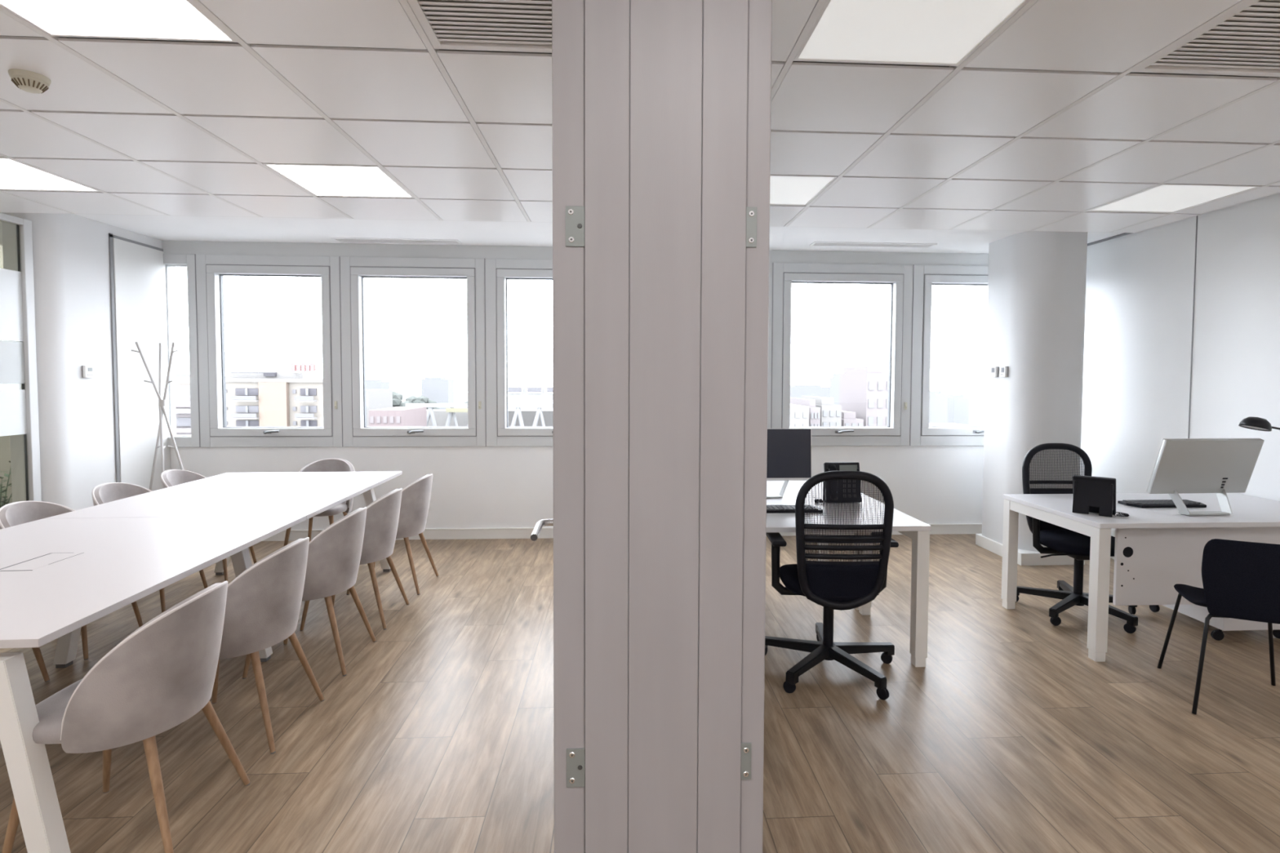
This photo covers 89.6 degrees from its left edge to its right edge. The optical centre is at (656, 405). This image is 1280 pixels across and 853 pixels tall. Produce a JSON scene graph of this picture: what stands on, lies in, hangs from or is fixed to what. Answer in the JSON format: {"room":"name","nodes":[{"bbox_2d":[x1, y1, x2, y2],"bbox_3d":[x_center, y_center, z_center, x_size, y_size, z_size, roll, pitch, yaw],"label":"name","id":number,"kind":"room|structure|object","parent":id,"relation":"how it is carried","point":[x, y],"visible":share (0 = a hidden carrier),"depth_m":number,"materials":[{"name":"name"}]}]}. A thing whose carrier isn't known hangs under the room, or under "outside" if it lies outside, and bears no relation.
{"room":"office","nodes":[
{"label":"office","id":0,"kind":"room"},
{"bbox_2d":[0,212,2,245],"bbox_3d":[-6.367,-1.405,4.460,3.800,0.530,0.050,0,2,-3],"label":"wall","id":1,"kind":"structure","parent":0,"point":[1,228],"depth_m":4.54,"materials":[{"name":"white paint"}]},
{"bbox_2d":[0,245,3,268],"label":"glass","id":2,"kind":"object","parent":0,"point":[1,246],"depth_m":5.63,"materials":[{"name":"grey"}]},
{"bbox_2d":[0,383,8,390],"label":"glass","id":3,"kind":"object","parent":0,"point":[2,386],"depth_m":5.68,"materials":[{"name":"grey glass"}]},
{"bbox_2d":[0,435,12,506],"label":"glass","id":4,"kind":"object","parent":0,"point":[5,456],"depth_m":5.70,"materials":[{"name":"glass"}]},
{"bbox_2d":[0,212,41,501],"bbox_3d":[-4.176,0.158,0.667,0.060,2.576,7.800,0,2,-3],"label":"glass wall","id":5,"kind":"structure","parent":0,"point":[19,408],"depth_m":4.45,"materials":[{"name":"grey"}]},
{"bbox_2d":[1,212,161,510],"bbox_3d":[-4.470,-0.215,5.146,0.270,2.950,1.200,0,2,-3],"label":"wall column","id":6,"kind":"structure","parent":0,"point":[71,255],"depth_m":4.74,"materials":[{"name":"paint"}]},
{"bbox_2d":[81,365,93,377],"bbox_3d":[-4.306,-0.254,4.883,0.028,0.090,0.080,0,2,-3],"label":"thermostat","id":7,"kind":"object","parent":6,"relation":"attached to","point":[87,371],"visible":1,"depth_m":4.87,"materials":[{"name":"grey plastic"}]},
{"bbox_2d":[169,445,983,529],"bbox_3d":[-0.489,-0.238,6.102,8.930,2.950,0.250,0,2,-3],"label":"wall","id":8,"kind":"structure","parent":0,"point":[473,486],"depth_m":5.97,"materials":[{"name":"white paint"}]},
{"bbox_2d":[108,232,163,482],"bbox_3d":[-4.347,-0.063,5.450,0.012,2.622,0.610,0,2,-3],"label":"trim","id":9,"kind":"structure","parent":8,"relation":"attached to","point":[111,236],"depth_m":5.15,"materials":[{"name":"grey metal"}]},
{"bbox_2d":[112,237,170,491],"bbox_3d":[-4.345,-0.048,5.464,0.018,2.592,0.577,0,2,-3],"label":"wall panel","id":10,"kind":"object","parent":8,"relation":"attached to","point":[140,276],"depth_m":5.41,"materials":[{"name":"white paint"}]},
{"bbox_2d":[163,253,200,447],"bbox_3d":[-4.224,-0.481,5.784,0.294,1.712,0.133,0,2,-3],"label":"window","id":11,"kind":"structure","parent":8,"relation":"in","point":[188,260],"depth_m":5.74,"materials":[{"name":"grey"}]},
{"bbox_2d":[262,527,553,541],"bbox_3d":[-2.369,1.188,5.916,3.980,0.100,0.022,0,2,-3],"label":"baseboard","id":12,"kind":"structure","parent":8,"relation":"attached to","point":[517,532],"depth_m":5.95,"materials":[{"name":"white paint"}]},
{"bbox_2d":[340,256,486,446],"bbox_3d":[-2.197,-0.476,5.868,1.284,1.712,0.200,0,2,-3],"label":"window","id":13,"kind":"structure","parent":8,"relation":"in","point":[353,269],"depth_m":5.84,"materials":[{"name":"grey metal"}]},
{"bbox_2d":[484,258,552,446],"bbox_3d":[-0.901,-0.474,5.944,1.320,1.712,0.200,0,2,-3],"label":"window","id":14,"kind":"structure","parent":8,"relation":"in","point":[497,271],"depth_m":5.88,"materials":[{"name":"grey"}]},
{"bbox_2d":[161,240,988,447],"bbox_3d":[-0.371,-0.532,5.972,8.310,1.830,0.200,0,2,-3],"label":"window","id":15,"kind":"structure","parent":8,"relation":"in","point":[211,269],"depth_m":5.78,"materials":[{"name":"grey"}]},
{"bbox_2d":[767,262,773,428],"bbox_3d":[0.420,-0.472,6.020,1.334,1.712,0.200,0,2,-3],"label":"window","id":16,"kind":"structure","parent":8,"relation":"in","point":[771,264],"depth_m":6.02,"materials":[{"name":"grey"}]},
{"bbox_2d":[771,262,914,445],"bbox_3d":[1.753,-0.470,6.098,1.344,1.712,0.200,0,2,-3],"label":"window","id":17,"kind":"structure","parent":8,"relation":"in","point":[897,432],"depth_m":6.07,"materials":[{"name":"grey"}]},
{"bbox_2d":[778,523,982,536],"bbox_3d":[1.809,1.195,6.158,3.930,0.100,0.022,0,2,-3],"label":"baseboard","id":18,"kind":"structure","parent":8,"relation":"attached to","point":[959,528],"depth_m":6.21,"materials":[{"name":"white paint"}]},
{"bbox_2d":[910,264,988,445],"bbox_3d":[3.098,-0.468,6.176,1.358,1.712,0.200,0,2,-3],"label":"window","id":19,"kind":"structure","parent":8,"relation":"in","point":[925,276],"depth_m":6.11,"materials":[{"name":"grey"}]},
{"bbox_2d":[75,213,1123,253],"bbox_3d":[-0.024,-1.396,1.570,8.530,0.260,9.250,0,2,-3],"label":"ceiling","id":20,"kind":"structure","parent":0,"point":[163,228],"depth_m":5.32,"materials":[{"name":"white paint"}]},
{"bbox_2d":[331,237,462,244],"bbox_3d":[-2.263,-1.438,5.644,1.070,0.008,0.160,0,2,-3],"label":"ceiling vent","id":21,"kind":"object","parent":20,"relation":"in","point":[338,239],"visible":1,"depth_m":5.64,"materials":[{"name":"metal"}]},
{"bbox_2d":[809,241,937,248],"bbox_3d":[1.924,-1.424,5.722,1.100,0.008,0.150,0,2,-3],"label":"ceiling vent","id":22,"kind":"object","parent":20,"relation":"in","point":[815,243],"visible":1,"depth_m":5.71,"materials":[{"name":"metal"}]},
{"bbox_2d":[0,533,1279,852],"bbox_3d":[-2.026,1.482,1.473,12.530,0.120,9.450,0,2,-3],"label":"floor","id":23,"kind":"structure","parent":0,"point":[437,735],"depth_m":2.72,"materials":[{"name":"brown wood"}]},
{"bbox_2d":[0,461,12,507],"bbox_3d":[-5.076,0.842,4.943,0.340,0.850,0.486,0,2,-3],"label":"potted plant","id":24,"kind":"object","parent":23,"relation":"on","point":[4,502],"visible":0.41,"depth_m":5.03,"materials":[{"name":"green plant"}]},
{"bbox_2d":[31,647,49,682],"bbox_3d":[-3.209,0.959,2.911,0.522,0.798,0.502,0,2,-3],"label":"velvet chair","id":25,"kind":"object","parent":23,"relation":"on","point":[37,651],"visible":0.09,"depth_m":3.12,"materials":[{"name":"grey"}]},
{"bbox_2d":[0,501,142,660],"bbox_3d":[-3.261,0.932,3.559,0.522,0.798,0.502,0,2,-4],"label":"velvet chair","id":26,"kind":"object","parent":23,"relation":"on","point":[15,513],"visible":0.18,"depth_m":3.56,"materials":[{"name":"grey fabric"}]},
{"bbox_2d":[1,580,249,852],"bbox_3d":[-1.707,0.998,2.113,0.522,0.798,0.502,0,2,-5],"label":"velvet chair","id":27,"kind":"object","parent":23,"relation":"on","point":[161,675],"visible":0.99,"depth_m":1.96,"materials":[{"name":"grey fabric"}]},
{"bbox_2d":[91,482,208,613],"bbox_3d":[-3.313,0.906,4.187,0.522,0.798,0.502,0,2,-2],"label":"velvet chair","id":28,"kind":"object","parent":23,"relation":"on","point":[104,493],"visible":0.12,"depth_m":4.19,"materials":[{"name":"grey fabric"}]},
{"bbox_2d":[131,342,183,490],"bbox_3d":[-3.972,0.381,5.168,0.563,1.765,0.361,1,2,17],"label":"coat stand","id":29,"kind":"object","parent":23,"relation":"on","point":[162,403],"visible":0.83,"depth_m":5.13,"materials":[{"name":"grey paint"}]},
{"bbox_2d":[0,471,402,852],"bbox_3d":[-2.561,0.967,3.456,1.367,0.742,3.330,0,2,-5],"label":"meeting table","id":30,"kind":"object","parent":23,"relation":"on","point":[61,574],"visible":0.89,"depth_m":2.73,"materials":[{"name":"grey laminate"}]},
{"bbox_2d":[160,469,256,583],"bbox_3d":[-3.358,0.880,4.804,0.522,0.798,0.502,0,2,-6],"label":"velvet chair","id":31,"kind":"object","parent":23,"relation":"on","point":[171,477],"visible":0.19,"depth_m":4.81,"materials":[{"name":"grey fabric"}]},
{"bbox_2d":[212,537,324,754],"bbox_3d":[-1.760,0.972,2.735,0.522,0.798,0.502,0,2,-3],"label":"velvet chair","id":32,"kind":"object","parent":23,"relation":"on","point":[264,602],"visible":0.76,"depth_m":2.59,"materials":[{"name":"grey fabric"}]},
{"bbox_2d":[242,506,376,679],"bbox_3d":[-1.803,0.945,3.393,0.522,0.798,0.502,0,2,-4],"label":"velvet chair","id":33,"kind":"object","parent":23,"relation":"on","point":[334,554],"visible":0.8,"depth_m":3.25,"materials":[{"name":"grey fabric"}]},
{"bbox_2d":[283,458,355,546],"bbox_3d":[-2.730,0.864,5.254,0.502,0.798,0.522,0,2,-5],"label":"velvet chair","id":34,"kind":"object","parent":23,"relation":"on","point":[326,464],"visible":0.39,"depth_m":5.39,"materials":[{"name":"grey fabric"}]},
{"bbox_2d":[299,488,408,631],"bbox_3d":[-1.848,0.920,3.991,0.522,0.798,0.502,0,2,-3],"label":"velvet chair","id":35,"kind":"object","parent":23,"relation":"on","point":[382,517],"visible":0.72,"depth_m":3.85,"materials":[{"name":"grey fabric"}]},
{"bbox_2d":[346,473,438,595],"bbox_3d":[-1.869,0.894,4.610,0.522,0.798,0.502,0,2,-2],"label":"velvet chair","id":36,"kind":"object","parent":23,"relation":"on","point":[415,497],"visible":0.73,"depth_m":4.47,"materials":[{"name":"grey fabric"}]},
{"bbox_2d":[551,0,772,852],"bbox_3d":[0.006,0.147,1.290,0.411,2.580,0.120,0,2,-3],"label":"wall column","id":37,"kind":"structure","parent":23,"relation":"on","point":[661,108],"depth_m":1.23,"materials":[{"name":"grey"}]},
{"bbox_2d":[530,519,553,541],"bbox_3d":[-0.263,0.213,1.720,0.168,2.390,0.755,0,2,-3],"label":"door handle","id":38,"kind":"object","parent":37,"relation":"attached to","point":[544,522],"depth_m":1.89,"materials":[{"name":"silver metal"}]},
{"bbox_2d":[766,480,867,609],"bbox_3d":[0.648,0.938,4.513,1.380,0.741,0.830,0,2,-3],"label":"desk","id":39,"kind":"object","parent":23,"relation":"on","point":[773,487],"visible":0.02,"depth_m":4.42,"materials":[{"name":"white laminate"}]},
{"bbox_2d":[764,471,898,700],"bbox_3d":[0.893,0.825,3.307,0.703,1.064,0.696,0,2,1],"label":"office chair","id":40,"kind":"object","parent":23,"relation":"on","point":[832,585],"visible":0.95,"depth_m":3.04,"materials":[{"name":"black plastic"}]},
{"bbox_2d":[766,497,931,666],"bbox_3d":[0.696,0.972,3.682,1.380,0.741,0.815,0,2,-3],"label":"desk","id":41,"kind":"object","parent":23,"relation":"on","point":[913,528],"visible":0.32,"depth_m":3.33,"materials":[{"name":"white laminate"}]},
{"bbox_2d":[766,428,812,497],"bbox_3d":[0.667,0.365,4.034,0.600,0.442,0.126,0,2,-3],"label":"monitor","id":42,"kind":"object","parent":41,"relation":"on","point":[788,450],"visible":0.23,"depth_m":4.00,"materials":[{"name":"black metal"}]},
{"bbox_2d":[766,504,822,513],"bbox_3d":[0.702,0.591,3.674,0.470,0.021,0.150,0,2,-3],"label":"keyboard","id":43,"kind":"object","parent":41,"relation":"on","point":[781,508],"visible":0.45,"depth_m":3.61,"materials":[{"name":"black plastic"}]},
{"bbox_2d":[813,462,861,502],"bbox_3d":[1.098,0.472,3.910,0.284,0.244,0.134,0,2,-3],"label":"desk phone","id":44,"kind":"object","parent":41,"relation":"on","point":[828,466],"visible":0.43,"depth_m":3.90,"materials":[{"name":"black plastic"}]},
{"bbox_2d":[1015,443,1137,633],"bbox_3d":[2.718,0.799,4.103,0.690,1.064,0.708,0,2,1],"label":"office chair","id":45,"kind":"object","parent":23,"relation":"on","point":[1058,540],"visible":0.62,"depth_m":4.19,"materials":[{"name":"black plastic"}]},
{"bbox_2d":[1001,493,1279,662],"bbox_3d":[3.095,0.975,3.859,1.600,0.741,0.860,0,2,-3],"label":"desk","id":46,"kind":"object","parent":23,"relation":"on","point":[1157,549],"visible":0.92,"depth_m":3.52,"materials":[{"name":"white laminate"}]},
{"bbox_2d":[1071,475,1128,517],"bbox_3d":[2.494,0.506,3.611,0.263,0.211,0.134,2,3,42],"label":"desk phone","id":47,"kind":"object","parent":46,"relation":"on","point":[1091,494],"visible":1,"depth_m":3.59,"materials":[{"name":"black plastic"}]},
{"bbox_2d":[1117,499,1206,507],"bbox_3d":[3.050,0.593,3.870,0.470,0.021,0.150,0,2,-3],"label":"keyboard","id":48,"kind":"object","parent":46,"relation":"on","point":[1134,503],"visible":0.83,"depth_m":3.83,"materials":[{"name":"black plastic"}]},
{"bbox_2d":[1146,438,1264,515],"bbox_3d":[3.067,0.398,3.613,0.585,0.431,0.136,0,2,-5],"label":"monitor","id":49,"kind":"object","parent":46,"relation":"on","point":[1220,466],"visible":1,"depth_m":3.59,"materials":[{"name":"silver metal"}]},
{"bbox_2d":[1238,416,1279,431],"bbox_3d":[3.618,0.341,3.695,0.478,0.544,0.163,1,2,13],"label":"desk lamp","id":50,"kind":"object","parent":46,"relation":"on","point":[1251,423],"visible":1,"depth_m":3.68,"materials":[{"name":"black metal"}]},
{"bbox_2d":[1149,604,1279,640],"bbox_3d":[3.410,1.043,3.934,0.451,0.600,0.568,0,2,-3],"label":"pedestal","id":51,"kind":"object","parent":23,"relation":"on","point":[1199,613],"visible":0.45,"depth_m":3.69,"materials":[{"name":"white laminate"}]},
{"bbox_2d":[1157,538,1279,715],"bbox_3d":[2.715,0.980,2.997,0.473,0.800,0.533,1,3,24],"label":"chair","id":52,"kind":"object","parent":23,"relation":"on","point":[1241,580],"visible":1,"depth_m":2.82,"materials":[{"name":"black fabric"}]},
{"bbox_2d":[0,0,1279,232],"bbox_3d":[-0.215,-1.133,0.723,7.910,0.038,7.560,0,2,-3],"label":"ceiling","id":53,"kind":"structure","parent":0,"point":[397,104],"depth_m":2.72,"materials":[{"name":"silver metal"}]},
{"bbox_2d":[8,68,51,93],"bbox_3d":[-2.262,-1.162,2.327,0.112,0.055,0.112,0,2,-3],"label":"smoke detector","id":54,"kind":"object","parent":53,"relation":"attached to","point":[28,81],"visible":1,"depth_m":2.30,"materials":[{"name":"beige plastic"}]},
{"bbox_2d":[0,0,1279,232],"bbox_3d":[-0.209,-1.172,0.727,7.922,0.119,7.572,0,2,-3],"label":"grid","id":55,"kind":"object","parent":53,"relation":"attached to","point":[820,4],"visible":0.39,"depth_m":2.64,"materials":[{"name":"white metal"}]},
{"bbox_2d":[0,156,100,191],"bbox_3d":[-3.526,-1.247,3.473,0.576,0.014,0.576,0,2,-3],"label":"ceiling light","id":56,"kind":"object","parent":55,"relation":"attached to","point":[14,175],"visible":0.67,"depth_m":3.57,"materials":[{"name":"white plastic"}]},
{"bbox_2d":[0,0,237,42],"bbox_3d":[-1.625,-1.170,1.782,0.576,0.014,0.576,0,2,-3],"label":"ceiling light","id":57,"kind":"object","parent":55,"relation":"attached to","point":[154,20],"visible":0.83,"depth_m":1.96,"materials":[{"name":"white plastic"}]},
{"bbox_2d":[262,162,413,197],"bbox_3d":[-1.729,-1.244,3.577,0.576,0.014,0.576,0,2,-3],"label":"ceiling light","id":58,"kind":"object","parent":55,"relation":"attached to","point":[319,180],"visible":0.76,"depth_m":3.54,"materials":[{"name":"white plastic"}]},
{"bbox_2d":[407,0,551,53],"bbox_3d":[-0.427,-1.173,1.851,0.576,0.024,0.576,0,2,-3],"label":"ceiling vent","id":59,"kind":"object","parent":55,"relation":"attached to","point":[500,25],"visible":0.6,"depth_m":1.99,"materials":[{"name":"white metal"}]},
{"bbox_2d":[769,173,837,205],"bbox_3d":[0.667,-1.240,3.716,0.576,0.014,0.576,0,2,-3],"label":"ceiling light","id":60,"kind":"object","parent":55,"relation":"attached to","point":[784,189],"visible":0.43,"depth_m":3.67,"materials":[{"name":"white plastic"}]},
{"bbox_2d":[793,0,1029,66],"bbox_3d":[0.771,-1.166,1.921,0.576,0.014,0.576,0,2,-3],"label":"ceiling light","id":61,"kind":"object","parent":55,"relation":"attached to","point":[943,33],"visible":0.9,"depth_m":2.00,"materials":[{"name":"white plastic"}]},
{"bbox_2d":[1088,182,1261,213],"bbox_3d":[3.063,-1.236,3.855,0.576,0.014,0.576,0,2,-3],"label":"ceiling light","id":62,"kind":"object","parent":55,"relation":"attached to","point":[1167,197],"visible":0.76,"depth_m":3.83,"materials":[{"name":"white plastic"}]},
{"bbox_2d":[1131,0,1279,76],"bbox_3d":[1.969,-1.169,1.990,0.576,0.024,0.576,0,2,-3],"label":"ceiling vent","id":63,"kind":"object","parent":55,"relation":"attached to","point":[1245,41],"visible":0.94,"depth_m":2.12,"materials":[{"name":"white metal"}]},
{"bbox_2d":[982,231,1087,551],"bbox_3d":[3.182,-0.076,5.462,0.495,2.710,0.625,0,2,-3],"label":"wall column","id":64,"kind":"structure","parent":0,"point":[1037,280],"depth_m":5.21,"materials":[{"name":"paint"}]},
{"bbox_2d":[990,366,998,377],"bbox_3d":[2.915,-0.287,5.556,0.028,0.090,0.080,0,2,-3],"label":"thermostat","id":65,"kind":"object","parent":64,"relation":"attached to","point":[993,370],"visible":1,"depth_m":5.53,"materials":[{"name":"grey plastic"}]},
{"bbox_2d":[1000,366,1008,377],"bbox_3d":[2.923,-0.281,5.416,0.028,0.090,0.080,0,2,-3],"label":"thermostat","id":66,"kind":"object","parent":64,"relation":"attached to","point":[1003,370],"visible":1,"depth_m":5.39,"materials":[{"name":"grey plastic"}]},
{"bbox_2d":[975,533,1084,565],"bbox_3d":[3.176,1.227,5.516,0.535,0.100,0.665,0,2,-3],"label":"baseboard","id":67,"kind":"structure","parent":64,"relation":"attached to","point":[1025,557],"depth_m":5.19,"materials":[{"name":"white paint"}]},
{"bbox_2d":[1080,192,1279,537],"bbox_3d":[4.136,-0.040,1.742,0.200,2.950,9.000,0,2,-3],"label":"wall","id":68,"kind":"structure","parent":0,"point":[1140,285],"depth_m":4.73,"materials":[{"name":"white paint"}]},
{"bbox_2d":[1087,232,1133,245],"bbox_3d":[4.029,-1.244,1.636,0.030,0.013,8.900,0,2,-3],"label":"trim","id":69,"kind":"structure","parent":68,"relation":"attached to","point":[1123,233],"depth_m":5.41,"materials":[{"name":"grey metal"}]},
{"bbox_2d":[1187,215,1197,438],"bbox_3d":[3.943,0.021,3.404,0.013,2.690,2.534,0,2,-3],"label":"trim","id":70,"kind":"structure","parent":68,"relation":"attached to","point":[1197,215],"depth_m":4.64,"materials":[{"name":"grey"}]},
{"label":"outside","id":71,"kind":"structure","parent":0,"visible":0},
{"bbox_2d":[400,393,985,426],"bbox_3d":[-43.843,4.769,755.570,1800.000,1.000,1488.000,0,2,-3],"label":"ground","id":72,"kind":"structure","parent":71,"point":[976,402],"depth_m":951.69,"materials":[{"name":"grey"}]},
{"bbox_2d":[174,374,189,376],"bbox_3d":[-226.622,3.428,314.838,32.000,36.400,14.000,0,2,-3],"label":"block","id":73,"kind":"object","parent":72,"relation":"on","point":[175,375],"visible":0.07,"depth_m":308.10,"materials":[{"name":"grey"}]},
{"bbox_2d":[174,376,230,435],"bbox_3d":[-49.705,14.571,72.461,11.400,35.500,10.900,0,2,-3],"label":"apartment block","id":74,"kind":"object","parent":72,"relation":"on","point":[182,384],"visible":0.06,"depth_m":67.24,"materials":[{"name":"grey concrete"}]},
{"bbox_2d":[225,362,323,426],"bbox_3d":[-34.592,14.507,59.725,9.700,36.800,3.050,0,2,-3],"label":"apartment block","id":75,"kind":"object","parent":72,"relation":"on","point":[265,398],"visible":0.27,"depth_m":58.23,"materials":[{"name":"brown"}]},
{"bbox_2d":[365,379,389,389],"bbox_3d":[-165.653,2.162,378.470,13.300,34.200,14.000,0,2,-3],"label":"block","id":76,"kind":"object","parent":72,"relation":"on","point":[370,384],"visible":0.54,"depth_m":371.28,"materials":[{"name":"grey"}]},
{"bbox_2d":[365,389,392,426],"bbox_3d":[-62.797,13.125,139.188,6.885,32.800,14.150,0,2,-3],"label":"building","id":77,"kind":"structure","parent":72,"relation":"on","point":[375,398],"depth_m":137.29,"materials":[{"name":"grey"}]},
{"bbox_2d":[386,388,402,407],"bbox_3d":[-75.817,11.614,180.454,10.012,32.321,8.231,0,2,-3],"label":"tree","id":78,"kind":"object","parent":72,"relation":"on","point":[397,397],"visible":0.09,"depth_m":178.27,"materials":[{"name":"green plant"}]},
{"bbox_2d":[368,406,426,426],"bbox_3d":[-45.772,15.582,115.213,5.390,30.000,14.150,0,2,-3],"label":"building","id":79,"kind":"structure","parent":72,"relation":"on","point":[397,416],"depth_m":108.18,"materials":[{"name":"pink concrete"}]},
{"bbox_2d":[400,395,441,409],"bbox_3d":[-62.422,12.806,171.341,10.954,30.798,5.916,0,2,-3],"label":"tree","id":80,"kind":"object","parent":72,"relation":"on","point":[421,399],"visible":0.21,"depth_m":170.03,"materials":[{"name":"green plant"}]},
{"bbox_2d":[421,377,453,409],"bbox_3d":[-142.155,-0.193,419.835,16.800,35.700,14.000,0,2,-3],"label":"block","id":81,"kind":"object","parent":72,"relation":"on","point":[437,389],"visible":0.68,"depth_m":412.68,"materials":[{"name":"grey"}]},
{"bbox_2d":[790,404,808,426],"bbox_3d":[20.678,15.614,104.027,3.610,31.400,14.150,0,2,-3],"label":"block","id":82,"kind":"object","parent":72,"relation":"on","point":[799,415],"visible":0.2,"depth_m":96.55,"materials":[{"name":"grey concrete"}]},
{"bbox_2d":[790,397,820,426],"bbox_3d":[24.688,15.015,109.247,1.600,32.200,14.150,0,2,-3],"label":"block","id":83,"kind":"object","parent":72,"relation":"on","point":[814,412],"visible":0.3,"depth_m":101.87,"materials":[{"name":"grey concrete"}]},
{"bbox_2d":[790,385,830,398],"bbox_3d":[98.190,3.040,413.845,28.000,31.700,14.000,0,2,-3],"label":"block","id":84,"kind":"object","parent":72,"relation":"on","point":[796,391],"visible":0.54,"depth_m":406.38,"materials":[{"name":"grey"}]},
{"bbox_2d":[801,395,841,426],"bbox_3d":[28.395,14.757,113.461,3.328,32.400,14.150,0,2,-3],"label":"block","id":85,"kind":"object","parent":72,"relation":"on","point":[830,413],"visible":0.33,"depth_m":106.04,"materials":[{"name":"grey concrete"}]},
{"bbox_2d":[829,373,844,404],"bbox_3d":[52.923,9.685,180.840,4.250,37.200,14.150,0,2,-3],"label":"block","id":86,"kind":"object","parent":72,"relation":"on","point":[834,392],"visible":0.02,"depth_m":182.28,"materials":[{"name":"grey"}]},
{"bbox_2d":[841,410,863,426],"bbox_3d":[34.009,15.868,119.848,3.520,29.700,14.150,0,2,-3],"label":"block","id":87,"kind":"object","parent":72,"relation":"on","point":[848,418],"visible":0.17,"depth_m":112.52,"materials":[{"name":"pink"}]},
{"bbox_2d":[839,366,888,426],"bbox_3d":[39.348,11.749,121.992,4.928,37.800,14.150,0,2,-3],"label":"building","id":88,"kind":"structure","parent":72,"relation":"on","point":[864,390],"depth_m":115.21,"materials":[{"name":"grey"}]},
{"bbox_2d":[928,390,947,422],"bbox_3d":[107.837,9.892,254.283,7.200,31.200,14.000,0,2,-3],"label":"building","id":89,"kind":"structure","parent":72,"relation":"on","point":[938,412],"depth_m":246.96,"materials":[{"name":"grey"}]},
{"bbox_2d":[928,422,974,426],"bbox_3d":[74.693,17.040,162.355,18.000,24.200,14.150,0,2,-3],"label":"block","id":90,"kind":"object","parent":72,"relation":"on","point":[930,424],"visible":0.02,"depth_m":161.41,"materials":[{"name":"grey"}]},
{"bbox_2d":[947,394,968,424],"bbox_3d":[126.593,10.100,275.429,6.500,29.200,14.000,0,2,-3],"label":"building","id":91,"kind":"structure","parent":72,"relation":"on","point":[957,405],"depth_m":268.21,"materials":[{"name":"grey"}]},
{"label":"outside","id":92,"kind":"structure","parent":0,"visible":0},
{"bbox_2d":[405,383,552,426],"bbox_3d":[-18.049,3.678,134.849,68.404,16.400,13.200,0,2,-3],"label":"stadium","id":93,"kind":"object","parent":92,"point":[451,416],"visible":0.16,"depth_m":128.53,"materials":[{"name":"grey paint"}]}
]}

